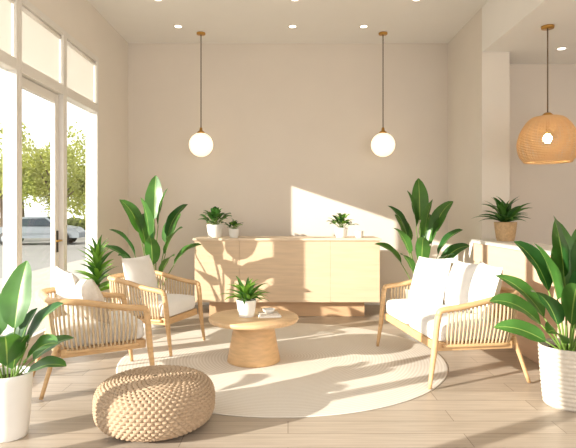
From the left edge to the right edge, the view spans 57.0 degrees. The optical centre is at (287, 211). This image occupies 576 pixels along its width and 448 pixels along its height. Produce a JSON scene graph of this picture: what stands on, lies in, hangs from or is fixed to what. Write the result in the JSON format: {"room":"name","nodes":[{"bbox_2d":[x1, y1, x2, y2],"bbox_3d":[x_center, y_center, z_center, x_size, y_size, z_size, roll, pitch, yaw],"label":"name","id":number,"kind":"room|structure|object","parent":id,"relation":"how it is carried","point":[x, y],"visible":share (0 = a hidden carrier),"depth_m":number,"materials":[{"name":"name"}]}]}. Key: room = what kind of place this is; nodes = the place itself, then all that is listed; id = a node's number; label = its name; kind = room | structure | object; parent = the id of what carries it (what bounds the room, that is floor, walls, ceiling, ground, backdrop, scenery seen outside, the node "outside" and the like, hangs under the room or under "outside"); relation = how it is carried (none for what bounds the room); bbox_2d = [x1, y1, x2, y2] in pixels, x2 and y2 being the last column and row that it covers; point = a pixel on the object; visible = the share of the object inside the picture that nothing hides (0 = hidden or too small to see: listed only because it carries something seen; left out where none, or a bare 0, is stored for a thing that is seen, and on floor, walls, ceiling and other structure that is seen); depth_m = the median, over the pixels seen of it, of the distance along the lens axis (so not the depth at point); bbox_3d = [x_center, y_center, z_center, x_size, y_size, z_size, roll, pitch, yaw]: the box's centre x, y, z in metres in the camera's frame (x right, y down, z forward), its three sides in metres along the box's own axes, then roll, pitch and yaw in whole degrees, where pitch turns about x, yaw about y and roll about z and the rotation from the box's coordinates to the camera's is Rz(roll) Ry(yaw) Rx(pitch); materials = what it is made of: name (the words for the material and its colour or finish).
{"room":"waiting room","nodes":[
{"label":"waiting room","id":0,"kind":"room"},
{"bbox_2d":[28,0,127,301],"bbox_3d":[-2.395,-0.550,3.050,0.150,3.800,9.300,0,0,0],"label":"wall","id":1,"kind":"structure","parent":0,"point":[112,47],"depth_m":6.85,"materials":[{"name":"paint"}]},
{"bbox_2d":[0,0,18,366],"bbox_3d":[-2.370,-0.265,4.030,0.120,3.230,1.060,0,0,0],"label":"window","id":2,"kind":"structure","parent":1,"relation":"in","point":[9,9],"depth_m":4.51,"materials":[{"name":"paint"}]},
{"bbox_2d":[19,0,64,365],"bbox_3d":[-2.361,-0.265,5.030,0.139,3.230,0.940,0,0,0],"label":"door","id":3,"kind":"structure","parent":1,"relation":"in","point":[41,40],"depth_m":5.19,"materials":[{"name":"paint"}]},
{"bbox_2d":[65,31,98,314],"bbox_3d":[-2.370,-0.265,5.985,0.120,3.230,0.970,0,0,0],"label":"window","id":4,"kind":"structure","parent":1,"relation":"in","point":[81,65],"depth_m":6.28,"materials":[{"name":"paint"}]},
{"bbox_2d":[128,43,447,297],"bbox_3d":[0.090,-0.550,7.775,5.120,3.800,0.150,0,0,0],"label":"wall","id":5,"kind":"structure","parent":0,"point":[291,127],"depth_m":7.70,"materials":[{"name":"paint"}]},
{"bbox_2d":[195,298,405,304],"bbox_3d":[0.000,1.300,7.692,4.640,0.100,0.014,0,0,0],"label":"baseboard","id":6,"kind":"structure","parent":5,"relation":"attached to","point":[386,299],"depth_m":7.68,"materials":[{"name":"beige wood"}]},
{"bbox_2d":[0,305,575,447],"bbox_3d":[1.380,1.410,3.125,7.640,0.120,9.450,0,0,0],"label":"floor","id":7,"kind":"structure","parent":0,"point":[485,399],"depth_m":3.45,"materials":[{"name":"brown wood"}]},
{"bbox_2d":[0,261,73,442],"bbox_3d":[-1.704,0.830,3.237,0.744,1.040,0.641,0,0,0],"label":"rubber plant","id":8,"kind":"object","parent":7,"relation":"on","point":[16,294],"visible":1,"depth_m":3.20,"materials":[{"name":"green plant"}]},
{"bbox_2d":[76,235,119,301],"bbox_3d":[-2.048,0.793,5.673,0.530,1.114,0.500,0,0,0],"label":"dracaena","id":9,"kind":"object","parent":7,"relation":"on","point":[97,268],"visible":0.46,"depth_m":5.66,"materials":[{"name":"green plant"}]},
{"bbox_2d":[102,175,201,327],"bbox_3d":[-1.610,0.451,6.278,1.166,1.798,0.803,0,0,0],"label":"potted plant","id":10,"kind":"object","parent":7,"relation":"on","point":[144,224],"visible":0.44,"depth_m":6.31,"materials":[{"name":"green plant"}]},
{"bbox_2d":[92,365,214,441],"bbox_3d":[-0.840,1.190,3.360,0.754,0.320,0.754,0,0,-37],"label":"knitted pouf","id":11,"kind":"object","parent":7,"relation":"on","point":[151,403],"visible":1,"depth_m":3.10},
{"bbox_2d":[116,323,447,417],"bbox_3d":[-0.050,1.347,4.950,2.960,0.007,2.960,0,0,0],"label":"round rug","id":12,"kind":"object","parent":7,"relation":"on","point":[322,369],"visible":0.82,"depth_m":4.46,"materials":[{"name":"beige carpet"}]},
{"bbox_2d":[33,266,154,399],"bbox_3d":[-1.575,0.897,4.261,0.841,0.892,0.758,0,0,-31],"label":"rattan armchair","id":13,"kind":"object","parent":12,"relation":"on","point":[92,321],"visible":0.82,"depth_m":4.02,"materials":[{"name":"brown wood"}]},
{"bbox_2d":[107,255,205,355],"bbox_3d":[-1.366,0.898,5.366,0.841,0.891,0.718,0,0,19],"label":"rattan armchair","id":14,"kind":"object","parent":12,"relation":"on","point":[139,276],"visible":0.8,"depth_m":5.22,"materials":[{"name":"brown wood"}]},
{"bbox_2d":[209,308,297,367],"bbox_3d":[-0.310,1.143,4.800,0.810,0.400,0.810,0,0,0],"label":"coffee table","id":15,"kind":"object","parent":12,"relation":"on","point":[253,344],"visible":0.86,"depth_m":4.62,"materials":[{"name":"brown wood"}]},
{"bbox_2d":[220,276,268,317],"bbox_3d":[-0.378,0.764,4.801,0.451,0.358,0.466,0,0,0],"label":"potted succulent","id":16,"kind":"object","parent":15,"relation":"on","point":[246,303],"visible":1,"depth_m":4.73,"materials":[{"name":"green plant"}]},
{"bbox_2d":[257,311,280,317],"bbox_3d":[-0.170,0.926,4.780,0.200,0.034,0.140,0,0,-11],"label":"stacked books","id":17,"kind":"object","parent":15,"relation":"on","point":[274,314],"visible":0.98,"depth_m":4.72,"materials":[{"name":"paper"}]},
{"bbox_2d":[262,308,274,312],"bbox_3d":[-0.175,0.891,4.780,0.116,0.036,0.116,0,0,0],"label":"bowl","id":18,"kind":"object","parent":17,"relation":"on","point":[266,310],"visible":1,"depth_m":4.75,"materials":[{"name":"white ceramic"}]},
{"bbox_2d":[376,256,530,388],"bbox_3d":[1.397,0.882,4.713,0.861,0.923,1.358,0,0,-8],"label":"loveseat","id":19,"kind":"object","parent":12,"relation":"on","point":[454,306],"visible":0.94,"depth_m":4.32,"materials":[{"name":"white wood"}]},
{"bbox_2d":[193,236,381,315],"bbox_3d":[-0.010,0.843,7.040,2.400,1.015,0.620,0,0,0],"label":"sideboard","id":20,"kind":"object","parent":7,"relation":"on","point":[302,275],"visible":0.88,"depth_m":6.75,"materials":[{"name":"brown wood"}]},
{"bbox_2d":[198,206,230,237],"bbox_3d":[-0.942,0.130,7.041,0.429,0.410,0.502,0,0,-41],"label":"potted plant","id":21,"kind":"object","parent":20,"relation":"on","point":[214,229],"visible":0.99,"depth_m":6.97,"materials":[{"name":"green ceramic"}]},
{"bbox_2d":[226,218,241,237],"bbox_3d":[-0.688,0.209,6.872,0.252,0.252,0.231,0,0,-20],"label":"potted herb","id":22,"kind":"object","parent":20,"relation":"on","point":[233,232],"visible":1,"depth_m":6.82,"materials":[{"name":"white ceramic"}]},
{"bbox_2d":[326,213,358,237],"bbox_3d":[0.718,0.173,6.986,0.436,0.324,0.358,0,0,0],"label":"potted plant","id":23,"kind":"object","parent":20,"relation":"on","point":[340,231],"visible":1,"depth_m":6.93,"materials":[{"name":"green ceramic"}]},
{"bbox_2d":[355,231,363,237],"bbox_3d":[0.930,0.290,6.900,0.110,0.090,0.110,0,0,0],"label":"planter","id":24,"kind":"object","parent":20,"relation":"on","point":[359,234],"visible":1,"depth_m":6.86,"materials":[{"name":"white ceramic"}]},
{"bbox_2d":[375,178,469,298],"bbox_3d":[1.650,0.461,6.527,1.158,1.779,0.799,0,0,0],"label":"potted plant","id":25,"kind":"object","parent":7,"relation":"on","point":[430,224],"visible":0.55,"depth_m":6.54,"materials":[{"name":"green plant"}]},
{"bbox_2d":[490,217,575,411],"bbox_3d":[1.817,0.686,3.653,0.840,1.327,0.749,0,0,0],"label":"rubber plant","id":26,"kind":"object","parent":7,"relation":"on","point":[557,356],"visible":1,"depth_m":3.68,"materials":[{"name":"green plant"}]},
{"bbox_2d":[88,0,487,42],"bbox_3d":[1.390,-2.510,3.125,7.820,0.120,9.450,0,0,0],"label":"ceiling","id":27,"kind":"structure","parent":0,"point":[137,21],"depth_m":6.78,"materials":[{"name":"paint"}]},
{"bbox_2d":[189,31,212,156],"bbox_3d":[-1.190,-1.603,7.250,0.326,1.693,0.326,0,0,0],"label":"globe pendant light","id":28,"kind":"object","parent":27,"relation":"hanging from","point":[200,143],"visible":1,"depth_m":7.17,"materials":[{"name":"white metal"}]},
{"bbox_2d":[371,31,394,156],"bbox_3d":[1.300,-1.603,7.250,0.326,1.693,0.326,0,0,0],"label":"globe pendant light","id":29,"kind":"object","parent":27,"relation":"hanging from","point":[383,143],"visible":1,"depth_m":7.16,"materials":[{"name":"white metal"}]},
{"bbox_2d":[448,8,509,270],"bbox_3d":[2.485,-0.550,7.020,0.330,3.800,1.360,0,0,0],"label":"wall","id":30,"kind":"structure","parent":0,"point":[478,81],"depth_m":6.59,"materials":[{"name":"paint"}]},
{"bbox_2d":[474,243,575,363],"bbox_3d":[2.370,0.858,5.295,0.300,0.985,2.090,0,0,0],"label":"wall","id":31,"kind":"structure","parent":0,"point":[515,263],"depth_m":5.02,"materials":[{"name":"beige paint"}]},
{"bbox_2d":[471,239,552,255],"bbox_3d":[2.375,0.343,5.279,0.370,0.045,2.118,0,0,0],"label":"countertop","id":32,"kind":"structure","parent":31,"relation":"on","point":[492,242],"depth_m":5.41,"materials":[{"name":"white"}]},
{"bbox_2d":[474,196,529,240],"bbox_3d":[2.387,0.068,5.850,0.645,0.503,0.574,0,0,-25],"label":"potted plant","id":33,"kind":"object","parent":32,"relation":"on","point":[505,230],"visible":0.99,"depth_m":5.77,"materials":[{"name":"green plant"}]},
{"bbox_2d":[482,0,575,63],"bbox_3d":[3.760,-2.180,2.700,2.880,0.540,8.600,0,0,0],"label":"ceiling","id":34,"kind":"structure","parent":0,"point":[512,26],"depth_m":5.79,"materials":[{"name":"beige paint"}]},
{"bbox_2d":[516,24,575,163],"bbox_3d":[2.670,-1.210,5.450,0.588,1.400,0.588,0,0,26],"label":"pendant light","id":35,"kind":"object","parent":34,"relation":"hanging from","point":[547,125],"visible":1,"depth_m":5.28,"materials":[{"name":"brown wicker"}]},
{"bbox_2d":[555,47,567,50],"bbox_3d":[3.200,-1.907,6.200,0.132,0.006,0.132,0,0,0],"label":"recessed light","id":36,"kind":"object","parent":34,"relation":"in","point":[560,48],"visible":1,"depth_m":6.19,"materials":[{"name":"white"}]},
{"bbox_2d":[510,64,575,244],"bbox_3d":[3.925,-0.280,6.925,2.550,3.260,0.150,0,0,0],"label":"wall","id":37,"kind":"structure","parent":0,"point":[549,189],"depth_m":6.85,"materials":[{"name":"paint"}]},
{"label":"outside","id":38,"kind":"structure","parent":0,"visible":0},
{"bbox_2d":[0,237,85,277],"bbox_3d":[-36.220,1.760,20.000,67.560,0.180,120.000,0,0,0],"label":"ground","id":39,"kind":"structure","parent":38,"point":[36,251],"depth_m":21.86,"materials":[{"name":"concrete"}]},
{"bbox_2d":[0,140,36,226],"bbox_3d":[-17.843,-1.528,32.883,4.495,6.411,4.500,0,0,-25],"label":"tree","id":40,"kind":"object","parent":39,"relation":"on","point":[1,192],"visible":0.07,"depth_m":32.91,"materials":[{"name":"green plant"}]},
{"bbox_2d":[0,142,47,216],"bbox_3d":[-22.022,-2.110,43.854,5.312,7.577,5.319,0,0,-36],"label":"tree","id":41,"kind":"object","parent":39,"relation":"on","point":[1,155],"visible":0.02,"depth_m":43.88,"materials":[{"name":"green plant"}]},
{"bbox_2d":[0,121,85,249],"bbox_3d":[-10.481,-1.238,23.580,4.091,5.828,4.086,0,0,0],"label":"tree","id":42,"kind":"object","parent":39,"relation":"on","point":[39,162],"visible":0.51,"depth_m":23.14,"materials":[{"name":"green plant"}]},
{"bbox_2d":[0,216,85,244],"bbox_3d":[-12.925,0.950,27.496,4.350,1.440,1.800,0,0,-9],"label":"parked car","id":43,"kind":"object","parent":39,"relation":"on","point":[32,226],"visible":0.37,"depth_m":26.79,"materials":[{"name":"silver paint"}]},
{"bbox_2d":[25,144,81,239],"bbox_3d":[-14.111,-1.238,31.475,4.086,5.828,4.091,0,0,33],"label":"tree","id":44,"kind":"object","parent":39,"relation":"on","point":[48,198],"visible":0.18,"depth_m":30.95,"materials":[{"name":"green plant"}]},
{"bbox_2d":[67,143,85,200],"bbox_3d":[-15.431,-2.110,42.130,5.312,7.577,5.319,0,0,-16],"label":"tree","id":45,"kind":"object","parent":39,"relation":"on","point":[81,164],"visible":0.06,"depth_m":41.19,"materials":[{"name":"green plant"}]},
{"bbox_2d":[67,217,85,230],"bbox_3d":[-18.000,1.022,38.625,32.000,1.296,1.590,0,0,0],"label":"hedge","id":46,"kind":"object","parent":39,"relation":"on","point":[71,221],"visible":0.03,"depth_m":37.98,"materials":[{"name":"green plant"}]},
{"bbox_2d":[67,139,85,216],"bbox_3d":[-11.921,-1.674,34.896,4.705,6.702,4.699,0,0,8],"label":"tree","id":47,"kind":"object","parent":39,"relation":"on","point":[83,141],"visible":0.02,"depth_m":33.73,"materials":[{"name":"green plant"}]},
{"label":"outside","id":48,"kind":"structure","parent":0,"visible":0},
{"bbox_2d":[0,259,85,335],"bbox_3d":[-4.235,1.525,4.000,3.530,0.290,28.000,0,0,0],"label":"sidewalk","id":49,"kind":"structure","parent":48,"point":[41,278],"depth_m":10.68,"materials":[{"name":"white concrete"}]}
]}

